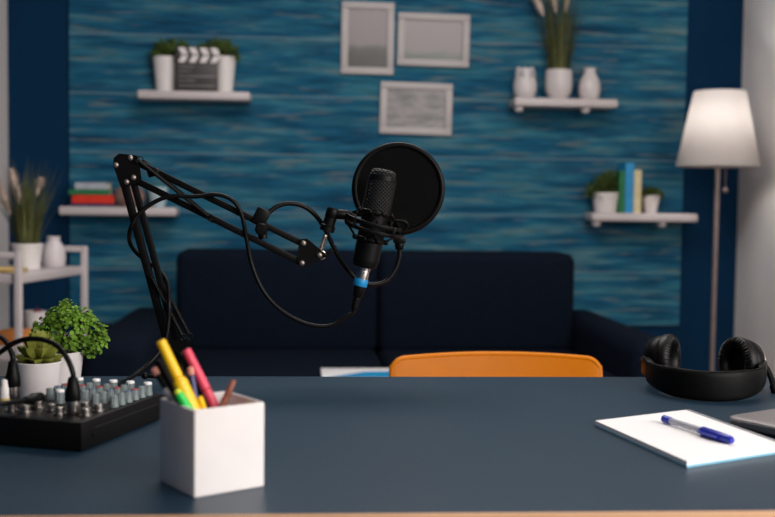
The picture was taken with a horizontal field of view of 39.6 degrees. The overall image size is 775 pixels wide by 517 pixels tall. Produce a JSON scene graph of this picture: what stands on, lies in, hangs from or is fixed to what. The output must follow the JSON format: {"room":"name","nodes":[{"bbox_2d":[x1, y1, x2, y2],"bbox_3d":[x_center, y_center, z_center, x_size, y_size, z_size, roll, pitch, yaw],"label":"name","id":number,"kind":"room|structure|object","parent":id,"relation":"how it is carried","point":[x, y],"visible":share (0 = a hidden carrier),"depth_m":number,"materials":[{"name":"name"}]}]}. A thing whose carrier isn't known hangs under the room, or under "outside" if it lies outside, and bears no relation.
{"room":"studio","nodes":[
{"label":"studio","id":0,"kind":"room"},
{"bbox_2d":[10,243,43,269],"bbox_3d":[-1.311,-0.008,3.914,0.116,0.094,0.116,0,3,-5],"label":"pot","id":1,"kind":"object","parent":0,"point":[32,252],"depth_m":3.87,"materials":[{"name":"white ceramic"}]},
{"bbox_2d":[7,0,743,370],"bbox_3d":[-0.021,-0.535,4.942,3.333,2.650,0.100,0,3,-5],"label":"wall","id":2,"kind":"structure","parent":0,"point":[37,30],"depth_m":4.98,"materials":[{"name":"blue paint"}]},
{"bbox_2d":[59,206,179,215],"bbox_3d":[-1.173,-0.208,4.728,0.500,0.038,0.150,0,3,-5],"label":"wall shelf","id":3,"kind":"object","parent":2,"relation":"attached to","point":[63,210],"visible":0.99,"depth_m":4.65,"materials":[{"name":"white paint"}]},
{"bbox_2d":[70,203,118,206],"bbox_3d":[-1.284,-0.235,4.727,0.192,0.012,0.112,0,3,-6],"label":"book","id":4,"kind":"object","parent":3,"relation":"on","point":[71,204],"visible":0.89,"depth_m":4.67,"materials":[{"name":"paper"}]},
{"bbox_2d":[72,195,115,203],"bbox_3d":[-1.282,-0.260,4.726,0.179,0.038,0.112,1,3,-3],"label":"book","id":5,"kind":"object","parent":4,"relation":"on","point":[90,199],"visible":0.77,"depth_m":4.67,"materials":[{"name":"red paper"}]},
{"bbox_2d":[69,189,111,194],"bbox_3d":[-1.300,-0.291,4.723,0.174,0.023,0.112,0,3,-7],"label":"book","id":6,"kind":"object","parent":5,"relation":"on","point":[71,191],"visible":0.96,"depth_m":4.67,"materials":[{"name":"green paper"}]},
{"bbox_2d":[75,182,111,189],"bbox_3d":[-1.290,-0.318,4.722,0.136,0.030,0.112,1,3,-2],"label":"book","id":7,"kind":"object","parent":6,"relation":"on","point":[78,185],"visible":0.96,"depth_m":4.67,"materials":[{"name":"white paper"}]},
{"bbox_2d":[114,186,145,206],"bbox_3d":[-1.133,-0.273,4.727,0.139,0.091,0.139,0,3,-5],"label":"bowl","id":8,"kind":"object","parent":3,"relation":"on","point":[118,195],"visible":0.29,"depth_m":4.68,"materials":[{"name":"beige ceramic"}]},
{"bbox_2d":[148,187,167,206],"bbox_3d":[-1.010,-0.270,4.737,0.084,0.089,0.084,0,3,-5],"label":"jar","id":9,"kind":"object","parent":3,"relation":"on","point":[152,196],"visible":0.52,"depth_m":4.71,"materials":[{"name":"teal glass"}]},
{"bbox_2d":[137,90,250,102],"bbox_3d":[-0.844,-0.711,4.726,0.483,0.038,0.150,0,3,-5],"label":"wall shelf","id":10,"kind":"object","parent":2,"relation":"attached to","point":[144,95],"visible":1,"depth_m":4.66,"materials":[{"name":"white paint"}]},
{"bbox_2d":[148,37,189,89],"bbox_3d":[-0.948,-0.854,4.732,0.216,0.244,0.115,0,3,-5],"label":"potted plant","id":11,"kind":"object","parent":10,"relation":"on","point":[163,58],"visible":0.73,"depth_m":4.69,"materials":[{"name":"green plant"}]},
{"bbox_2d":[175,47,219,90],"bbox_3d":[-0.821,-0.821,4.664,0.193,0.186,0.018,0,3,-5],"label":"clapperboard","id":12,"kind":"object","parent":10,"relation":"on","point":[194,71],"visible":1,"depth_m":4.66,"materials":[{"name":"plastic"}]},
{"bbox_2d":[197,36,240,91],"bbox_3d":[-0.748,-0.856,4.744,0.206,0.251,0.113,1,3,-1],"label":"potted plant","id":13,"kind":"object","parent":10,"relation":"on","point":[228,59],"visible":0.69,"depth_m":4.71,"materials":[{"name":"green plant"}]},
{"bbox_2d":[341,1,394,74],"bbox_3d":[-0.089,-0.990,4.837,0.239,0.323,0.018,0,3,-5],"label":"picture frame","id":14,"kind":"object","parent":2,"relation":"attached to","point":[367,28],"visible":1,"depth_m":4.83,"materials":[{"name":"grey paint"}]},
{"bbox_2d":[348,9,387,67],"bbox_3d":[-0.089,-0.990,4.840,0.175,0.260,0.004,1,3,-5],"label":"print","id":15,"kind":"object","parent":14,"relation":"attached to","point":[367,28],"depth_m":4.84},
{"bbox_2d":[69,0,687,324],"bbox_3d":[-0.014,-0.777,4.871,2.793,2.160,0.015,0,3,-5],"label":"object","id":16,"kind":"structure","parent":2,"relation":"attached to","point":[514,181],"depth_m":4.87,"materials":[{"name":"blue paint"}]},
{"bbox_2d":[379,81,452,135],"bbox_3d":[0.129,-0.678,4.871,0.332,0.239,0.018,0,3,-5],"label":"picture frame","id":17,"kind":"object","parent":2,"relation":"attached to","point":[412,108],"visible":1,"depth_m":4.87,"materials":[{"name":"grey paint"}]},
{"bbox_2d":[386,88,445,128],"bbox_3d":[0.129,-0.678,4.874,0.266,0.172,0.004,1,3,-5],"label":"print","id":18,"kind":"object","parent":17,"relation":"attached to","point":[406,108],"depth_m":4.87},
{"bbox_2d":[397,12,469,67],"bbox_3d":[0.208,-0.986,4.860,0.329,0.240,0.018,0,3,-5],"label":"picture frame","id":19,"kind":"object","parent":2,"relation":"attached to","point":[423,39],"visible":1,"depth_m":4.86,"materials":[{"name":"grey paint"}]},
{"bbox_2d":[404,20,462,59],"bbox_3d":[0.208,-0.987,4.863,0.265,0.175,0.004,1,3,-5],"label":"print","id":20,"kind":"object","parent":19,"relation":"attached to","point":[423,39],"depth_m":4.86},
{"bbox_2d":[509,97,617,112],"bbox_3d":[0.791,-0.685,4.857,0.468,0.062,0.150,0,3,-5],"label":"wall shelf","id":21,"kind":"object","parent":2,"relation":"attached to","point":[518,104],"visible":1,"depth_m":4.79,"materials":[{"name":"white paint"}]},
{"bbox_2d":[513,67,536,97],"bbox_3d":[0.619,-0.790,4.837,0.105,0.144,0.108,0,3,-5],"label":"owl figurine","id":22,"kind":"object","parent":21,"relation":"on","point":[524,85],"visible":0.94,"depth_m":4.80,"materials":[{"name":"white ceramic"}]},
{"bbox_2d":[526,0,589,97],"bbox_3d":[0.774,-0.997,4.807,0.382,0.565,0.186,1,3,2],"label":"potted grass","id":23,"kind":"object","parent":21,"relation":"on","point":[558,76],"depth_m":4.81,"materials":[{"name":"green plant"}]},
{"bbox_2d":[578,68,599,98],"bbox_3d":[0.912,-0.787,4.862,0.098,0.143,0.098,0,3,-5],"label":"vase","id":24,"kind":"object","parent":21,"relation":"on","point":[589,84],"visible":0.93,"depth_m":4.83,"materials":[{"name":"white ceramic"}]},
{"bbox_2d":[584,212,697,226],"bbox_3d":[1.155,-0.176,4.915,0.488,0.062,0.150,0,3,-5],"label":"wall shelf","id":25,"kind":"object","parent":2,"relation":"attached to","point":[661,219],"visible":1,"depth_m":4.84,"materials":[{"name":"white paint"}]},
{"bbox_2d":[583,170,618,212],"bbox_3d":[0.975,-0.306,4.896,0.183,0.194,0.139,0,3,-5],"label":"potted plant","id":26,"kind":"object","parent":25,"relation":"on","point":[603,202],"visible":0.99,"depth_m":4.86,"materials":[{"name":"green plant"}]},
{"bbox_2d":[612,170,624,212],"bbox_3d":[1.052,-0.304,4.904,0.026,0.191,0.120,0,3,-5],"label":"book","id":27,"kind":"object","parent":25,"relation":"on","point":[620,174],"visible":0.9,"depth_m":4.85,"materials":[{"name":"green paper"}]},
{"bbox_2d":[618,163,633,212],"bbox_3d":[1.085,-0.321,4.906,0.040,0.225,0.120,0,3,-5],"label":"book","id":28,"kind":"object","parent":25,"relation":"on","point":[628,168],"visible":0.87,"depth_m":4.85,"materials":[{"name":"blue paper"}]},
{"bbox_2d":[633,170,641,212],"bbox_3d":[1.123,-0.305,4.907,0.034,0.194,0.116,0,3,-5],"label":"book","id":29,"kind":"object","parent":25,"relation":"on","point":[637,173],"visible":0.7,"depth_m":4.85,"materials":[{"name":"beige paper"}]},
{"bbox_2d":[641,186,664,212],"bbox_3d":[1.209,-0.269,4.915,0.115,0.124,0.096,0,3,-5],"label":"potted plant","id":30,"kind":"object","parent":25,"relation":"on","point":[650,197],"visible":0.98,"depth_m":4.89,"materials":[{"name":"green plant"}]},
{"bbox_2d":[545,69,571,97],"bbox_3d":[0.771,-0.783,4.851,0.122,0.132,0.122,0,3,-5],"label":"pot","id":31,"kind":"object","parent":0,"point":[558,82],"depth_m":4.80,"materials":[{"name":"white ceramic"}]},
{"bbox_2d":[734,0,774,376],"bbox_3d":[1.932,-0.353,2.043,0.100,2.650,6.200,0,3,-5],"label":"wall","id":32,"kind":"structure","parent":0,"point":[754,319],"depth_m":4.81,"materials":[{"name":"white paint"}]},
{"bbox_3d":[0.204,0.986,1.980,3.533,0.060,6.200,0,3,-5],"label":"floor","id":33,"kind":"structure","parent":0,"visible":0},
{"bbox_2d":[0,246,87,360],"bbox_3d":[-1.351,0.395,3.936,0.302,0.868,0.550,1,3,9],"label":"trolley","id":34,"kind":"object","parent":33,"relation":"on","point":[18,277],"visible":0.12,"depth_m":3.73,"materials":[{"name":"white paint"}]},
{"bbox_2d":[0,267,28,272],"bbox_3d":[-1.328,0.040,3.775,0.132,0.013,0.132,0,3,-5],"label":"plate","id":35,"kind":"object","parent":34,"relation":"on","point":[2,269],"visible":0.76,"depth_m":3.72,"materials":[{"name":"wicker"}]},
{"bbox_2d":[0,327,31,344],"bbox_3d":[-1.318,0.280,3.859,0.119,0.052,0.100,1,3,9],"label":"wooden box","id":36,"kind":"object","parent":34,"relation":"on","point":[9,333],"visible":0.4,"depth_m":3.81,"materials":[{"name":"orange wood"}]},
{"bbox_2d":[0,160,66,269],"bbox_3d":[-1.303,-0.163,3.882,0.342,0.407,0.164,0,3,-5],"label":"potted grass","id":37,"kind":"object","parent":34,"relation":"on","point":[27,236],"depth_m":3.88,"materials":[{"name":"green plant"}]},
{"bbox_2d":[23,310,46,327],"bbox_3d":[-1.319,0.246,4.028,0.084,0.101,0.084,0,3,-5],"label":"bowl","id":38,"kind":"object","parent":34,"relation":"on","point":[29,316],"visible":0.48,"depth_m":3.99,"materials":[{"name":"white ceramic"}]},
{"bbox_2d":[0,333,69,360],"bbox_3d":[-1.350,0.318,3.932,0.271,0.032,0.505,1,3,9],"label":"tray","id":39,"kind":"object","parent":34,"relation":"on","point":[5,356],"depth_m":3.67,"materials":[{"name":"white paint"}]},
{"bbox_2d":[0,265,81,283],"bbox_3d":[-1.347,0.055,3.917,0.271,0.032,0.505,1,3,9],"label":"tray","id":40,"kind":"object","parent":34,"relation":"on","point":[44,273],"depth_m":3.81,"materials":[{"name":"white paint"}]},
{"bbox_2d":[41,236,65,267],"bbox_3d":[-1.260,-0.026,4.058,0.091,0.115,0.091,0,3,-5],"label":"vase","id":41,"kind":"object","parent":34,"relation":"on","point":[53,252],"visible":0.98,"depth_m":4.03,"materials":[{"name":"ceramic"}]},
{"bbox_2d":[81,248,655,376],"bbox_3d":[-0.058,0.405,4.278,2.063,0.842,1.240,0,3,-5],"label":"sofa","id":42,"kind":"object","parent":33,"relation":"on","point":[436,301],"visible":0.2,"depth_m":4.45,"materials":[{"name":"blue fabric"}]},
{"bbox_2d":[166,349,382,376],"bbox_3d":[-0.428,0.470,4.091,0.828,0.151,0.920,0,3,-5],"label":"seat cushion","id":43,"kind":"object","parent":42,"relation":"on","point":[213,362],"depth_m":4.13,"materials":[{"name":"blue fabric"}]},
{"bbox_2d":[176,248,377,349],"bbox_3d":[-0.463,0.175,4.554,0.832,0.423,0.240,0,3,-5],"label":"cushion","id":44,"kind":"object","parent":42,"relation":"on","point":[220,301],"depth_m":4.43,"materials":[{"name":"blue fabric"}]},
{"bbox_2d":[321,368,388,376],"bbox_3d":[-0.089,0.408,3.793,0.289,0.013,0.210,0,3,-5],"label":"magazine","id":45,"kind":"object","parent":42,"relation":"on","point":[325,372],"visible":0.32,"depth_m":3.79,"materials":[{"name":"white paper"}]},
{"bbox_2d":[332,371,388,376],"bbox_3d":[-0.078,0.404,3.758,0.265,0.001,0.132,0,3,-5],"label":"print","id":46,"kind":"object","parent":45,"relation":"on","point":[334,373],"depth_m":3.76},
{"bbox_2d":[377,250,573,349],"bbox_3d":[0.369,0.182,4.621,0.832,0.423,0.240,0,3,-5],"label":"cushion","id":47,"kind":"object","parent":42,"relation":"on","point":[435,299],"depth_m":4.50,"materials":[{"name":"blue fabric"}]},
{"bbox_2d":[377,349,615,376],"bbox_3d":[0.403,0.477,4.158,0.828,0.151,0.920,0,3,-5],"label":"seat cushion","id":48,"kind":"object","parent":42,"relation":"on","point":[385,357],"depth_m":4.42,"materials":[{"name":"blue fabric"}]},
{"bbox_2d":[0,376,774,516],"bbox_3d":[0.075,0.605,1.502,1.940,0.750,0.826,1,3,-4],"label":"desk","id":49,"kind":"object","parent":33,"relation":"on","point":[334,446],"visible":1,"depth_m":1.26,"materials":[{"name":"blue wood"}]},
{"bbox_2d":[15,329,62,398],"bbox_3d":[-0.510,0.161,1.575,0.069,0.114,0.069,0,3,-5],"label":"potted succulent","id":50,"kind":"object","parent":49,"relation":"on","point":[39,367],"visible":0.73,"depth_m":1.55,"materials":[{"name":"white ceramic"}]},
{"bbox_2d":[16,359,61,398],"bbox_3d":[-0.511,0.184,1.577,0.067,0.068,0.067,0,3,-5],"label":"pot","id":51,"kind":"object","parent":50,"relation":"on","point":[36,375],"depth_m":1.55,"materials":[{"name":"white ceramic"}]},
{"bbox_2d":[31,298,109,385],"bbox_3d":[-0.491,0.137,1.671,0.118,0.152,0.072,1,3,8],"label":"potted plant","id":52,"kind":"object","parent":49,"relation":"on","point":[73,317],"visible":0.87,"depth_m":1.66,"materials":[{"name":"green plant"}]},
{"bbox_2d":[0,377,160,450],"bbox_3d":[-0.413,0.200,1.419,0.149,0.055,0.205,2,3,16],"label":"mixer","id":53,"kind":"object","parent":49,"relation":"on","point":[108,411],"visible":0.86,"depth_m":1.36,"materials":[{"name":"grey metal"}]},
{"bbox_2d":[0,379,9,400],"bbox_3d":[-0.503,0.174,1.414,0.013,0.031,0.013,0,3,-5],"label":"plug","id":54,"kind":"object","parent":53,"relation":"attached to","point":[4,389],"visible":0.81,"depth_m":1.41,"materials":[{"name":"white plastic"}]},
{"bbox_2d":[0,334,20,398],"bbox_3d":[-0.557,0.141,1.455,0.134,0.090,0.025,2,3,17],"label":"cable","id":55,"kind":"object","parent":53,"relation":"attached to","point":[12,376],"visible":0.8,"depth_m":1.44,"materials":[{"name":"black rubber"}]},
{"bbox_2d":[6,404,18,411],"bbox_3d":[-0.476,0.188,1.365,0.015,0.009,0.015,2,4,29],"label":"socket","id":56,"kind":"object","parent":53,"relation":"attached to","point":[11,408],"depth_m":1.36,"materials":[{"name":"silver metal"}]},
{"bbox_2d":[0,392,44,405],"bbox_3d":[-0.485,0.183,1.348,0.112,0.022,0.083,-1,3,-22],"label":"cable","id":57,"kind":"object","parent":53,"relation":"attached to","point":[30,399],"visible":0.94,"depth_m":1.36,"materials":[{"name":"black plastic"}]},
{"bbox_2d":[19,405,31,413],"bbox_3d":[-0.455,0.189,1.352,0.015,0.009,0.015,-2,4,-38],"label":"socket","id":58,"kind":"object","parent":53,"relation":"attached to","point":[25,409],"depth_m":1.35,"materials":[{"name":"silver metal"}]},
{"bbox_2d":[32,401,44,409],"bbox_3d":[-0.448,0.188,1.382,0.015,0.009,0.015,0,3,-16],"label":"socket","id":59,"kind":"object","parent":53,"relation":"attached to","point":[39,405],"depth_m":1.38,"materials":[{"name":"silver metal"}]},
{"bbox_2d":[0,336,80,414],"bbox_3d":[-0.491,0.146,1.377,0.225,0.098,0.020,2,3,17],"label":"cable","id":60,"kind":"object","parent":53,"relation":"attached to","point":[72,391],"visible":1,"depth_m":1.34,"materials":[{"name":"black rubber"}]},
{"bbox_2d":[45,403,55,411],"bbox_3d":[-0.426,0.189,1.365,0.015,0.009,0.015,2,4,29],"label":"socket","id":61,"kind":"object","parent":53,"relation":"attached to","point":[51,406],"depth_m":1.36,"materials":[{"name":"silver metal"}]},
{"bbox_2d":[53,406,65,414],"bbox_3d":[-0.411,0.190,1.346,0.015,0.009,0.015,0,3,-16],"label":"socket","id":62,"kind":"object","parent":53,"relation":"attached to","point":[57,410],"depth_m":1.34,"materials":[{"name":"silver metal"}]},
{"bbox_2d":[79,408,91,416],"bbox_3d":[-0.375,0.191,1.338,0.015,0.009,0.015,0,3,-16],"label":"socket","id":63,"kind":"object","parent":53,"relation":"attached to","point":[85,412],"depth_m":1.33,"materials":[{"name":"silver metal"}]},
{"bbox_2d":[81,401,90,408],"bbox_3d":[-0.388,0.188,1.381,0.015,0.009,0.015,1,3,7],"label":"socket","id":64,"kind":"object","parent":53,"relation":"attached to","point":[84,404],"depth_m":1.38,"materials":[{"name":"silver metal"}]},
{"bbox_2d":[92,403,104,412],"bbox_3d":[-0.367,0.190,1.367,0.015,0.009,0.015,0,3,-16],"label":"socket","id":65,"kind":"object","parent":53,"relation":"attached to","point":[98,408],"depth_m":1.36,"materials":[{"name":"silver metal"}]},
{"bbox_2d":[160,391,263,497],"bbox_3d":[-0.190,0.199,1.166,0.083,0.091,0.083,-2,4,-37],"label":"pen cup","id":66,"kind":"object","parent":49,"relation":"on","point":[216,450],"visible":0.91,"depth_m":1.13,"materials":[{"name":"white plastic"}]},
{"bbox_2d":[151,366,177,402],"bbox_3d":[-0.213,0.177,1.153,0.094,0.117,0.008,2,3,21],"label":"pencil","id":67,"kind":"object","parent":66,"relation":"in","point":[155,371],"visible":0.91,"depth_m":1.16,"materials":[{"name":"black wood"}]},
{"bbox_2d":[155,360,174,394],"bbox_3d":[-0.215,0.174,1.159,0.083,0.127,0.010,2,3,21],"label":"pen","id":68,"kind":"object","parent":66,"relation":"in","point":[159,364],"visible":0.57,"depth_m":1.16,"materials":[{"name":"black plastic"}]},
{"bbox_2d":[163,388,174,401],"bbox_3d":[-0.205,0.189,1.155,0.076,0.098,0.007,1,3,9],"label":"pen","id":69,"kind":"object","parent":66,"relation":"in","point":[167,393],"visible":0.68,"depth_m":1.16,"materials":[{"name":"grey plastic"}]},
{"bbox_2d":[156,339,200,409],"bbox_3d":[-0.208,0.158,1.147,0.083,0.143,0.016,2,3,14],"label":"marker","id":70,"kind":"object","parent":66,"relation":"in","point":[179,381],"visible":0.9,"depth_m":1.15,"materials":[{"name":"yellow plastic"}]},
{"bbox_2d":[174,389,193,408],"bbox_3d":[-0.202,0.170,1.134,0.048,0.065,0.011,1,3,11],"label":"marker","id":71,"kind":"object","parent":66,"relation":"in","point":[180,395],"visible":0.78,"depth_m":1.13,"materials":[{"name":"green plastic"}]},
{"bbox_2d":[187,367,197,398],"bbox_3d":[-0.204,0.178,1.166,0.008,0.118,0.044,-2,4,-42],"label":"pencil","id":72,"kind":"object","parent":66,"relation":"in","point":[190,370],"visible":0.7,"depth_m":1.17,"materials":[{"name":"blue wood"}]},
{"bbox_2d":[178,353,209,407],"bbox_3d":[-0.195,0.171,1.187,0.081,0.130,0.007,2,3,17],"label":"pen","id":73,"kind":"object","parent":66,"relation":"in","point":[181,357],"visible":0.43,"depth_m":1.19,"materials":[{"name":"black plastic"}]},
{"bbox_2d":[182,348,218,407],"bbox_3d":[-0.191,0.161,1.184,0.076,0.122,0.011,2,3,17],"label":"marker","id":74,"kind":"object","parent":66,"relation":"in","point":[188,354],"visible":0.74,"depth_m":1.18,"materials":[{"name":"plastic"}]},
{"bbox_2d":[197,396,206,408],"bbox_3d":[-0.187,0.187,1.150,0.046,0.076,0.007,3,4,39],"label":"pencil","id":75,"kind":"object","parent":66,"relation":"in","point":[200,399],"visible":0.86,"depth_m":1.16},
{"bbox_2d":[218,379,235,406],"bbox_3d":[-0.191,0.185,1.167,0.059,0.104,0.008,-2,4,-37],"label":"pencil","id":76,"kind":"object","parent":66,"relation":"in","point":[227,394],"visible":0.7,"depth_m":1.17,"materials":[{"name":"brown wood"}]},
{"bbox_2d":[113,154,349,381],"bbox_3d":[-0.262,0.072,1.824,0.391,0.491,0.105,0,3,-5],"label":"boom arm","id":77,"kind":"object","parent":49,"relation":"attached to","point":[127,167],"visible":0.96,"depth_m":1.78,"materials":[{"name":"black metal"}]},
{"bbox_2d":[118,192,370,397],"bbox_3d":[-0.220,0.050,1.661,0.405,0.304,0.305,0,3,-5],"label":"microphone cable","id":78,"kind":"object","parent":77,"relation":"attached to","point":[360,283],"visible":0.87,"depth_m":1.78,"materials":[{"name":"black rubber"}]},
{"bbox_2d":[251,142,444,286],"bbox_3d":[-0.068,-0.077,1.843,0.338,0.251,0.063,0,3,-19],"label":"filter","id":79,"kind":"object","parent":77,"relation":"attached to","point":[419,193],"visible":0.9,"depth_m":1.87,"materials":[{"name":"black fabric"}]},
{"bbox_2d":[344,207,408,244],"bbox_3d":[-0.023,-0.054,1.803,0.099,0.064,0.097,-1,4,-31],"label":"mount","id":80,"kind":"object","parent":77,"relation":"attached to","point":[395,228],"visible":0.97,"depth_m":1.78,"materials":[{"name":"black plastic"}]},
{"bbox_2d":[353,168,396,269],"bbox_3d":[-0.021,-0.067,1.803,0.072,0.170,0.046,0,3,-5],"label":"microphone","id":81,"kind":"object","parent":80,"relation":"in","point":[381,183],"visible":0.87,"depth_m":1.78,"materials":[{"name":"black metal"}]},
{"bbox_2d":[362,168,396,212],"bbox_3d":[-0.014,-0.112,1.801,0.058,0.079,0.046,0,3,-5],"label":"grille","id":82,"kind":"object","parent":81,"relation":"attached to","point":[381,183],"depth_m":1.78,"materials":[{"name":"black metal"}]},
{"bbox_2d":[594,409,774,467],"bbox_3d":[0.396,0.233,1.421,0.172,0.009,0.284,0,3,-16],"label":"notepad","id":83,"kind":"object","parent":49,"relation":"on","point":[686,448],"visible":1,"depth_m":1.38,"materials":[{"name":"white paper"}]},
{"bbox_2d":[661,415,734,443],"bbox_3d":[0.405,0.224,1.415,0.016,0.012,0.143,-1,3,-21],"label":"ballpoint pen","id":84,"kind":"object","parent":83,"relation":"on","point":[703,431],"visible":1,"depth_m":1.39,"materials":[{"name":"blue plastic"}]},
{"bbox_2d":[639,334,774,401],"bbox_3d":[0.536,0.176,1.782,0.215,0.089,0.207,0,3,-5],"label":"headphones","id":85,"kind":"object","parent":49,"relation":"on","point":[744,370],"visible":1,"depth_m":1.73,"materials":[{"name":"black plastic"}]},
{"bbox_2d":[643,334,680,367],"bbox_3d":[0.472,0.172,1.839,0.076,0.087,0.084,0,3,-5],"label":"ear cup","id":86,"kind":"object","parent":85,"relation":"on","point":[664,350],"depth_m":1.82,"materials":[{"name":"black leather"}]},
{"bbox_2d":[717,337,765,370],"bbox_3d":[0.598,0.175,1.808,0.065,0.087,0.086,0,3,-5],"label":"ear cup","id":87,"kind":"object","parent":85,"relation":"on","point":[736,353],"depth_m":1.80,"materials":[{"name":"black leather"}]},
{"bbox_2d":[730,409,774,435],"bbox_3d":[0.664,0.229,1.486,0.320,0.017,0.225,-1,4,-34],"label":"laptop","id":88,"kind":"object","parent":49,"relation":"on","point":[763,421],"visible":0.95,"depth_m":1.47,"materials":[{"name":"grey metal"}]},
{"bbox_2d":[389,351,602,376],"bbox_3d":[0.244,0.580,2.156,0.465,0.733,0.433,0,3,-5],"label":"chair","id":89,"kind":"object","parent":33,"relation":"on","point":[476,363],"visible":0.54,"depth_m":2.33,"materials":[{"name":"orange plastic"}]},
{"bbox_2d":[676,89,760,370],"bbox_3d":[1.410,0.055,4.636,0.348,1.539,0.348,0,3,-5],"label":"floor lamp","id":90,"kind":"object","parent":33,"relation":"on","point":[718,133],"visible":0.89,"depth_m":4.50,"materials":[{"name":"white fabric"}]},
{"bbox_3d":[-1.501,-0.381,1.768,0.098,2.650,6.200,0,3,-5],"label":"wall","id":91,"kind":"structure","parent":0,"visible":0},
{"bbox_2d":[0,0,8,375],"bbox_3d":[-1.662,-0.531,4.485,0.012,2.650,0.550,0,3,-5],"label":"trim","id":92,"kind":"structure","parent":91,"relation":"attached to","point":[4,226],"depth_m":4.70,"materials":[{"name":"white paint"}]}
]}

